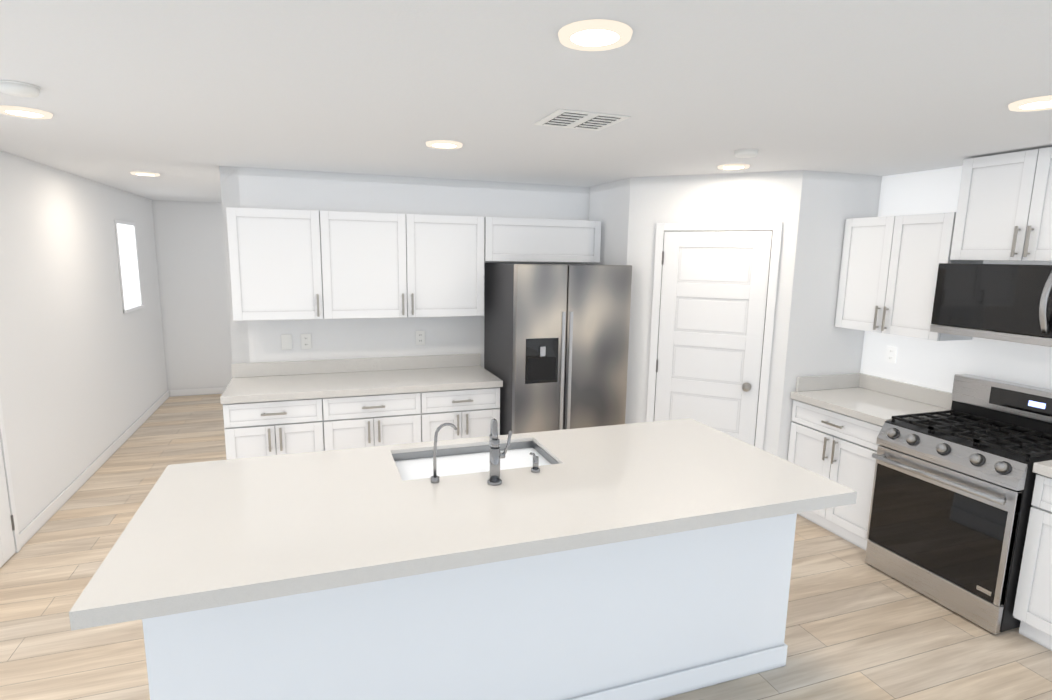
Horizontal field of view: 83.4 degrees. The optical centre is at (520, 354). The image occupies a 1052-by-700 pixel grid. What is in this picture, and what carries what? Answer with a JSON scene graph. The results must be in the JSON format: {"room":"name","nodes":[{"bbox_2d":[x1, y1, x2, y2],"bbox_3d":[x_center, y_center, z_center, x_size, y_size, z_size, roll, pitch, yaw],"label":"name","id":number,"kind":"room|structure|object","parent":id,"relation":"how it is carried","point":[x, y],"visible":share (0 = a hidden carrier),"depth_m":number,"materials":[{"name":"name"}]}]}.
{"room":"kitchen","nodes":[
{"label":"kitchen","id":0,"kind":"room"},
{"bbox_2d":[0,151,167,532],"bbox_3d":[-2.652,0.259,2.017,0.120,2.440,11.640,-2,10,-19],"label":"wall","id":1,"kind":"structure","parent":0,"point":[83,380],"depth_m":4.52,"materials":[{"name":"paint"}]},
{"bbox_2d":[0,396,20,567],"bbox_3d":[-2.896,0.246,3.036,0.083,2.120,0.998,-2,10,-19],"label":"front door","id":2,"kind":"structure","parent":1,"relation":"in","point":[10,546],"depth_m":3.53,"materials":[{"name":"grey"}]},
{"bbox_2d":[19,390,169,547],"bbox_3d":[-3.797,0.833,5.596,0.013,0.090,4.170,-2,10,-19],"label":"baseboard","id":3,"kind":"structure","parent":1,"relation":"attached to","point":[27,533],"depth_m":4.67,"materials":[{"name":"white wood"}]},
{"bbox_2d":[114,220,144,312],"bbox_3d":[-4.047,-0.914,6.133,0.029,0.910,0.690,-2,10,-19],"label":"window","id":4,"kind":"structure","parent":1,"relation":"in","point":[128,260],"depth_m":6.11,"materials":[{"name":"white glass"}]},
{"bbox_2d":[152,200,231,389],"bbox_3d":[-3.922,-0.696,7.593,1.445,2.440,0.120,-2,10,-19],"label":"wall","id":5,"kind":"structure","parent":0,"point":[190,252],"depth_m":7.45,"materials":[{"name":"paint"}]},
{"bbox_2d":[170,387,225,396],"bbox_3d":[-3.903,0.473,7.730,1.175,0.090,0.013,-2,10,-19],"label":"baseboard","id":6,"kind":"structure","parent":5,"relation":"attached to","point":[216,390],"depth_m":7.63,"materials":[{"name":"white wood"}]},
{"bbox_2d":[219,166,249,363],"bbox_3d":[-2.702,-0.432,6.130,0.120,2.440,3.730,-2,10,-19],"label":"wall","id":7,"kind":"structure","parent":0,"point":[244,344],"depth_m":4.29,"materials":[{"name":"paint"}]},
{"bbox_2d":[219,166,589,367],"bbox_3d":[-0.744,-0.199,4.923,3.010,2.440,0.120,-2,10,-19],"label":"wall","id":8,"kind":"structure","parent":0,"point":[331,339],"depth_m":4.66,"materials":[{"name":"paint"}]},
{"bbox_2d":[226,207,335,320],"bbox_3d":[-1.715,-0.646,4.257,0.652,0.760,0.330,-2,10,-19],"label":"upper cabinet","id":9,"kind":"object","parent":8,"relation":"attached to","point":[285,264],"depth_m":4.11,"materials":[{"name":"white wood"}]},
{"bbox_2d":[281,334,291,349],"bbox_3d":[-1.780,-0.094,4.501,0.075,0.115,0.009,-2,10,-19],"label":"light switch","id":10,"kind":"object","parent":8,"relation":"attached to","point":[286,342],"visible":1,"depth_m":4.50,"materials":[{"name":"white plastic"}]},
{"bbox_2d":[301,334,311,348],"bbox_3d":[-1.648,-0.100,4.547,0.075,0.115,0.008,-2,10,-19],"label":"electrical outlet","id":11,"kind":"object","parent":8,"relation":"attached to","point":[305,341],"visible":1,"depth_m":4.54,"materials":[{"name":"white plastic"}]},
{"bbox_2d":[232,353,479,378],"bbox_3d":[-1.243,0.083,4.716,1.920,0.104,0.022,-2,10,-19],"label":"backsplash","id":12,"kind":"structure","parent":8,"relation":"attached to","point":[310,367],"depth_m":4.67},
{"bbox_2d":[332,211,487,318],"bbox_3d":[-0.926,-0.679,4.530,1.260,0.760,0.330,-2,10,-19],"label":"upper cabinet","id":13,"kind":"object","parent":8,"relation":"attached to","point":[385,265],"depth_m":4.39,"materials":[{"name":"white wood"}]},
{"bbox_2d":[416,331,424,344],"bbox_3d":[-0.817,-0.135,4.835,0.075,0.115,0.008,-2,10,-19],"label":"electrical outlet","id":14,"kind":"object","parent":8,"relation":"attached to","point":[420,337],"visible":1,"depth_m":4.83,"materials":[{"name":"white plastic"}]},
{"bbox_2d":[488,217,600,261],"bbox_3d":[0.144,-0.935,4.865,0.992,0.335,0.330,-2,10,-19],"label":"upper cabinet","id":15,"kind":"object","parent":8,"relation":"attached to","point":[509,239],"depth_m":4.71,"materials":[{"name":"white wood"}]},
{"bbox_2d":[0,394,1051,699],"bbox_3d":[0.048,1.395,3.168,5.880,0.100,11.640,-2,10,-19],"label":"floor","id":16,"kind":"structure","parent":0,"point":[858,626],"depth_m":2.97,"materials":[{"name":"brown wood"}]},
{"bbox_2d":[221,399,335,459],"bbox_3d":[-1.733,0.684,4.326,0.680,0.866,0.619,-2,10,-19],"label":"base cabinet","id":17,"kind":"object","parent":16,"relation":"on","point":[289,426],"depth_m":4.00,"materials":[{"name":"white wood"}]},
{"bbox_2d":[220,367,502,402],"bbox_3d":[-1.142,0.209,4.438,1.920,0.048,0.645,-2,10,-19],"label":"countertop","id":18,"kind":"structure","parent":17,"relation":"on","point":[337,384],"depth_m":4.30,"materials":[{"name":"beige stone"}]},
{"bbox_2d":[332,391,431,449],"bbox_3d":[-1.148,0.659,4.528,0.802,0.866,0.619,-2,10,-19],"label":"base cabinet","id":19,"kind":"object","parent":16,"relation":"on","point":[361,420],"depth_m":4.22,"materials":[{"name":"white wood"}]},
{"bbox_2d":[432,387,499,440],"bbox_3d":[-0.571,0.634,4.728,0.666,0.866,0.619,-2,10,-19],"label":"base cabinet","id":20,"kind":"object","parent":16,"relation":"on","point":[472,413],"depth_m":4.42,"materials":[{"name":"white wood"}]},
{"bbox_2d":[142,514,796,699],"bbox_3d":[-0.107,0.985,2.646,2.529,0.877,0.879,-2,10,-19],"label":"kitchen island","id":21,"kind":"object","parent":16,"relation":"on","point":[644,561],"depth_m":2.23,"materials":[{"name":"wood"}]},
{"bbox_2d":[69,418,856,630],"bbox_3d":[-0.084,0.541,2.476,2.664,0.052,1.127,-2,10,-19],"label":"island countertop","id":22,"kind":"structure","parent":21,"relation":"on","point":[213,535],"depth_m":2.16,"materials":[{"name":"white stone"}]},
{"bbox_2d":[429,423,456,481],"bbox_3d":[-0.311,0.398,2.407,0.112,0.246,0.036,-2,10,-19],"label":"faucet","id":23,"kind":"object","parent":22,"relation":"on","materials":[{"name":"silver metal"}]},
{"bbox_2d":[397,442,552,477],"bbox_3d":[-0.211,0.616,2.749,0.740,0.258,0.420,-2,10,-19],"label":"sink","id":24,"kind":"object","parent":22,"relation":"in","point":[417,464],"depth_m":2.83,"materials":[{"name":"white ceramic"}]},
{"bbox_2d":[481,419,512,485],"bbox_3d":[-0.105,0.393,2.461,0.102,0.245,0.196,-2,10,-19],"label":"faucet","id":25,"kind":"object","parent":22,"relation":"on","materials":[{"name":"silver metal"}]},
{"bbox_2d":[484,263,631,434],"bbox_3d":[0.261,0.168,4.795,0.914,1.788,0.858,-2,10,-19],"label":"fridge","id":26,"kind":"object","parent":16,"relation":"on","point":[556,341],"visible":0.58,"depth_m":4.37,"materials":[{"name":"grey metal"}]},
{"bbox_2d":[787,399,881,550],"bbox_3d":[2.368,0.790,4.065,0.617,0.865,0.756,-2,10,-19],"label":"base cabinet","id":27,"kind":"object","parent":16,"relation":"on","point":[840,449],"depth_m":3.90,"materials":[{"name":"white wood"}]},
{"bbox_2d":[791,387,949,426],"bbox_3d":[2.363,0.339,3.985,0.643,0.048,0.756,-2,10,-19],"label":"countertop","id":28,"kind":"structure","parent":27,"relation":"on","point":[875,407],"depth_m":3.92,"materials":[{"name":"white stone"}]},
{"bbox_2d":[865,374,1051,634],"bbox_3d":[2.539,0.769,3.304,0.736,1.165,0.757,-2,10,-19],"label":"range","id":29,"kind":"object","parent":16,"relation":"on","point":[951,502],"visible":0.98,"depth_m":3.19,"materials":[{"name":"silver metal"}]},
{"bbox_2d":[1013,475,1051,650],"bbox_3d":[2.843,1.023,2.722,0.617,0.865,0.585,-2,10,-19],"label":"base cabinet","id":30,"kind":"object","parent":16,"relation":"on","point":[1033,600],"depth_m":2.83,"materials":[{"name":"white wood"}]},
{"bbox_2d":[1032,460,1051,478],"bbox_3d":[3.000,0.651,2.183,0.643,0.048,1.571,-2,10,-19],"label":"countertop","id":31,"kind":"structure","parent":30,"relation":"on","point":[1044,467],"depth_m":2.78,"materials":[{"name":"white stone"}]},
{"bbox_2d":[0,0,1051,202],"bbox_3d":[0.086,-1.110,2.748,5.880,0.100,11.640,-2,10,-19],"label":"ceiling","id":32,"kind":"structure","parent":0,"point":[185,99],"depth_m":2.10,"materials":[{"name":"paint"}]},
{"bbox_2d":[0,80,40,97],"bbox_3d":[-1.852,-0.979,2.182,0.130,0.030,0.130,-2,10,-19],"label":"smoke detector","id":33,"kind":"object","parent":32,"relation":"attached to","point":[17,88],"visible":0.98,"depth_m":2.15,"materials":[{"name":"white plastic"}]},
{"bbox_2d":[0,105,52,118],"bbox_3d":[-2.176,-1.060,2.591,0.200,0.014,0.200,-2,10,-19],"label":"recessed light","id":34,"kind":"object","parent":32,"relation":"in","point":[23,112],"visible":1,"depth_m":2.58,"materials":[{"name":"white plastic"}]},
{"bbox_2d":[130,171,159,176],"bbox_3d":[-2.941,-1.414,4.634,0.200,0.014,0.200,-2,10,-19],"label":"recessed light","id":35,"kind":"object","parent":32,"relation":"in","point":[139,173],"visible":1,"depth_m":4.60,"materials":[{"name":"white plastic"}]},
{"bbox_2d":[426,140,462,148],"bbox_3d":[-0.412,-1.136,3.202,0.200,0.014,0.200,-2,10,-19],"label":"recessed light","id":36,"kind":"object","parent":32,"relation":"in","point":[442,144],"visible":1,"depth_m":3.17,"materials":[{"name":"white plastic"}]},
{"bbox_2d":[534,109,630,130],"bbox_3d":[0.266,-1.026,2.600,0.330,0.010,0.300,-2,10,-19],"label":"ceiling vent","id":37,"kind":"object","parent":32,"relation":"in","point":[573,119],"visible":1,"depth_m":2.57,"materials":[{"name":"white plastic"}]},
{"bbox_2d":[558,19,632,50],"bbox_3d":[0.201,-0.856,1.590,0.200,0.014,0.200,-2,10,-19],"label":"recessed light","id":38,"kind":"object","parent":32,"relation":"in","point":[595,35],"visible":1,"depth_m":1.57,"materials":[{"name":"white plastic"}]},
{"bbox_2d":[717,164,749,169],"bbox_3d":[1.380,-1.212,3.822,0.200,0.014,0.200,-2,10,-19],"label":"recessed light","id":39,"kind":"object","parent":32,"relation":"in","point":[733,166],"visible":1,"depth_m":3.79,"materials":[{"name":"white plastic"}]},
{"bbox_2d":[734,149,758,157],"bbox_3d":[1.255,-1.115,3.279,0.130,0.030,0.130,-2,10,-19],"label":"smoke detector","id":40,"kind":"object","parent":32,"relation":"attached to","point":[744,153],"visible":1,"depth_m":3.24,"materials":[{"name":"white plastic"}]},
{"bbox_2d":[1008,95,1051,111],"bbox_3d":[1.938,-0.930,2.192,0.200,0.014,0.200,-2,10,-19],"label":"recessed light","id":41,"kind":"object","parent":32,"relation":"in","point":[1040,103],"visible":1,"depth_m":2.20,"materials":[{"name":"white plastic"}]},
{"bbox_2d":[587,178,630,264],"bbox_3d":[0.736,-0.201,5.067,0.120,2.440,0.825,-2,10,-19],"label":"wall","id":42,"kind":"structure","parent":0,"point":[609,206],"depth_m":4.76,"materials":[{"name":"paint"}]},
{"bbox_2d":[625,170,802,455],"bbox_3d":[1.373,-0.090,4.465,1.181,2.440,0.120,5,11,25],"label":"wall","id":43,"kind":"structure","parent":0,"point":[773,196],"depth_m":4.27,"materials":[{"name":"paint"}]},
{"bbox_2d":[646,222,782,449],"bbox_3d":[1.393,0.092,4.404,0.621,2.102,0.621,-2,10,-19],"label":"pantry door","id":44,"kind":"structure","parent":43,"relation":"in","point":[714,298],"depth_m":4.34,"materials":[{"name":"white wood"}]},
{"bbox_2d":[777,170,881,459],"bbox_3d":[2.251,-0.058,4.351,0.830,2.440,0.120,-2,10,-19],"label":"wall","id":45,"kind":"structure","parent":0,"point":[819,343],"depth_m":4.17,"materials":[{"name":"paint"}]},
{"bbox_2d":[796,373,858,390],"bbox_3d":[2.254,0.203,4.318,0.576,0.104,0.022,-2,10,-19],"label":"backsplash","id":46,"kind":"structure","parent":45,"relation":"attached to","point":[822,382],"depth_m":4.29,"materials":[{"name":"beige stone"}]},
{"bbox_2d":[860,166,1051,392],"bbox_3d":[3.634,0.441,1.503,0.120,2.440,6.490,-2,10,-19],"label":"wall","id":47,"kind":"structure","parent":0,"point":[936,365],"depth_m":3.84,"materials":[{"name":"paint"}]},
{"bbox_2d":[885,346,896,363],"bbox_3d":[2.620,0.003,4.170,0.008,0.115,0.075,-2,10,-19],"label":"electrical outlet","id":48,"kind":"object","parent":47,"relation":"attached to","point":[891,353],"visible":1,"depth_m":4.17,"materials":[{"name":"white plastic"}]},
{"bbox_2d":[859,373,951,409],"bbox_3d":[3.043,0.439,2.984,0.022,0.104,3.100,-2,10,-19],"label":"backsplash","id":49,"kind":"structure","parent":47,"relation":"attached to","point":[873,383],"depth_m":4.05,"materials":[{"name":"beige stone"}]},
{"bbox_2d":[835,212,982,340],"bbox_3d":[2.538,-0.520,3.898,0.300,0.759,0.758,-2,10,-19],"label":"upper cabinet","id":50,"kind":"object","parent":47,"relation":"attached to","point":[889,272],"depth_m":3.81,"materials":[{"name":"white wood"}]},
{"bbox_2d":[951,147,1051,262],"bbox_3d":[2.795,-0.781,3.123,0.300,0.568,0.761,-2,10,-19],"label":"upper cabinet","id":51,"kind":"object","parent":47,"relation":"attached to","point":[1003,212],"depth_m":3.19,"materials":[{"name":"white wood"}]},
{"bbox_2d":[930,263,1051,346],"bbox_3d":[2.716,-0.280,3.185,0.451,0.402,0.761,-2,10,-19],"label":"microwave","id":52,"kind":"object","parent":51,"relation":"attached to","point":[1008,302],"visible":1,"depth_m":3.17,"materials":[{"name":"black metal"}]}
]}

